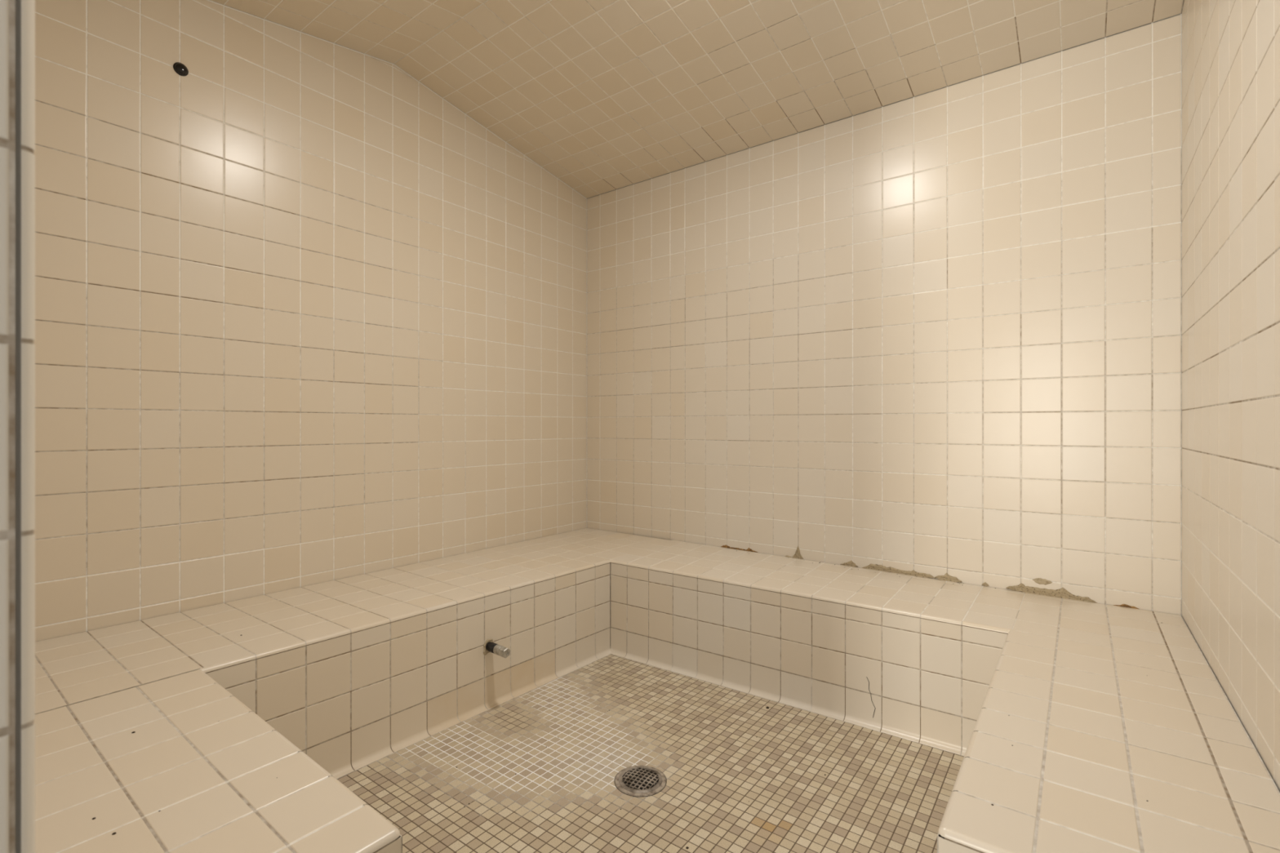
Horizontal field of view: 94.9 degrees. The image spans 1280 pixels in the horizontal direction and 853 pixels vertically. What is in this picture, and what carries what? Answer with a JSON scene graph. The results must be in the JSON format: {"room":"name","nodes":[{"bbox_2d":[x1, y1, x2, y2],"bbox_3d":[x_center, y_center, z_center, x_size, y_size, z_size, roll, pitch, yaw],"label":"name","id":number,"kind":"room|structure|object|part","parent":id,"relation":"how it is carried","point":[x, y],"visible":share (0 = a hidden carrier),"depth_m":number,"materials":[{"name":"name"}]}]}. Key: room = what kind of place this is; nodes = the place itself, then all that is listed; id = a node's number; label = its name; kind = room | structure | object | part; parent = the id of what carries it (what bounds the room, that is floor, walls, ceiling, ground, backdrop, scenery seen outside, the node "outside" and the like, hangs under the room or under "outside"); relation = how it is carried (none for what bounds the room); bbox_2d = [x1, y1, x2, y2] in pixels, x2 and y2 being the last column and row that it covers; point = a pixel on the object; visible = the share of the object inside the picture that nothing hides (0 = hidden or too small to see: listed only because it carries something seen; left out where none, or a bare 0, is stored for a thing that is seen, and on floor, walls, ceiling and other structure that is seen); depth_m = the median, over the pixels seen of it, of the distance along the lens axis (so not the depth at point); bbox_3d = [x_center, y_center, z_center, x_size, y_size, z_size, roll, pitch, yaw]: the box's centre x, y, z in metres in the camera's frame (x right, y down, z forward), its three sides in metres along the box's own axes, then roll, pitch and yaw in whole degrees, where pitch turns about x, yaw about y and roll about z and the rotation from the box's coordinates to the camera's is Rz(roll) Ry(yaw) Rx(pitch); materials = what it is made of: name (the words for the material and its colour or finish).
{"room":"spa","nodes":[
{"label":"spa","id":0,"kind":"room"},
{"bbox_2d":[0,0,34,852],"bbox_3d":[-0.772,-0.189,0.509,2.384,2.250,0.236,0,0,37],"label":"wall","id":1,"kind":"structure","parent":0,"point":[11,144],"depth_m":0.33,"materials":[{"name":"beige tile"}]},
{"bbox_2d":[21,0,35,852],"bbox_3d":[-0.352,-0.130,0.338,0.006,2.064,0.006,0,0,37],"label":"trim","id":2,"kind":"structure","parent":1,"relation":"attached to","point":[28,6],"depth_m":0.34,"materials":[{"name":"grey metal"}]},
{"bbox_2d":[33,0,586,642],"bbox_3d":[-1.040,-0.238,2.194,0.132,2.349,2.424,0,0,37],"label":"wall","id":3,"kind":"structure","parent":0,"point":[303,317],"depth_m":1.90,"materials":[{"name":"beige tile"}]},
{"bbox_2d":[173,62,188,75],"bbox_3d":[-1.324,-1.032,1.696,0.011,0.036,0.036,0,0,37],"label":"cap","id":4,"kind":"object","parent":3,"relation":"attached to","point":[181,69],"visible":1,"depth_m":1.69,"materials":[{"name":"black plastic"}]},
{"bbox_2d":[337,654,964,852],"bbox_3d":[-0.209,0.958,0.740,3.008,0.110,3.756,0,0,37],"label":"floor","id":5,"kind":"structure","parent":0,"point":[760,784],"depth_m":1.51,"materials":[{"name":"tile"}]},
{"bbox_2d":[92,553,1148,848],"bbox_3d":[0.200,0.720,1.428,2.269,0.368,1.570,0,0,-36],"label":"grit","id":6,"kind":"object","parent":5,"relation":"on","point":[94,818],"visible":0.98,"depth_m":1.26,"materials":[{"name":"brown"}]},
{"bbox_2d":[613,764,666,797],"bbox_3d":[0.001,0.899,1.496,0.134,0.010,0.134,0,0,37],"label":"floor drain","id":7,"kind":"object","parent":5,"relation":"on","point":[636,781],"visible":1,"depth_m":1.48,"materials":[{"name":"grey metal"}]},
{"bbox_2d":[32,528,1279,852],"bbox_3d":[-0.027,0.721,1.504,2.315,0.368,2.246,0,0,37],"label":"tiled bench","id":8,"kind":"object","parent":5,"relation":"on","point":[216,714],"visible":1,"depth_m":1.47,"materials":[{"name":"beige tile"}]},
{"bbox_3d":[-0.760,0.540,0.895,0.831,0.006,0.394,0,0,37],"label":"seat","id":9,"kind":"part","parent":8,"relation":"part of","materials":[{"name":"beige tile"}]},
{"bbox_3d":[-0.726,0.540,2.027,0.567,0.006,2.246,0,0,37],"label":"seat","id":10,"kind":"part","parent":8,"relation":"part of","materials":[{"name":"beige tile"}]},
{"bbox_3d":[-0.430,0.726,0.636,0.004,0.355,0.373,0,0,37],"label":"panel","id":11,"kind":"part","parent":8,"relation":"part of","materials":[{"name":"beige tile"}]},
{"bbox_2d":[483,638,510,658],"bbox_3d":[-0.454,0.710,1.866,0.094,0.049,0.044,0,0,37],"label":"pipe","id":12,"kind":"object","parent":8,"relation":"attached to","point":[490,646],"visible":1,"depth_m":1.86,"materials":[{"name":"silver metal"}]},
{"bbox_3d":[0.564,0.548,2.157,1.396,0.022,0.491,0,0,37],"label":"seat","id":13,"kind":"part","parent":8,"relation":"part of","materials":[{"name":"beige tile"}]},
{"bbox_3d":[0.553,0.726,0.670,0.387,0.355,0.004,0,0,37],"label":"panel","id":14,"kind":"part","parent":8,"relation":"part of","materials":[{"name":"beige tile"}]},
{"bbox_3d":[0.990,0.548,1.249,0.382,0.022,1.434,0,0,37],"label":"seat","id":15,"kind":"part","parent":8,"relation":"part of","materials":[{"name":"beige tile"}]},
{"bbox_2d":[210,0,1184,198],"bbox_3d":[-0.060,-1.328,1.460,2.384,0.350,2.424,0,0,37],"label":"ceiling","id":16,"kind":"structure","parent":0,"point":[603,96],"depth_m":2.04,"materials":[{"name":"beige tile"}]},
{"bbox_2d":[586,13,1182,616],"bbox_3d":[0.684,-0.167,2.453,2.384,2.206,0.140,0,0,37],"label":"wall","id":17,"kind":"structure","parent":0,"point":[936,334],"depth_m":2.11,"materials":[{"name":"beige tile"}]},
{"bbox_2d":[1182,0,1279,791],"bbox_3d":[0.702,-0.238,0.434,0.132,2.349,3.154,0,0,37],"label":"wall","id":18,"kind":"structure","parent":0,"point":[1231,48],"depth_m":1.15,"materials":[{"name":"beige tile"}]}
]}

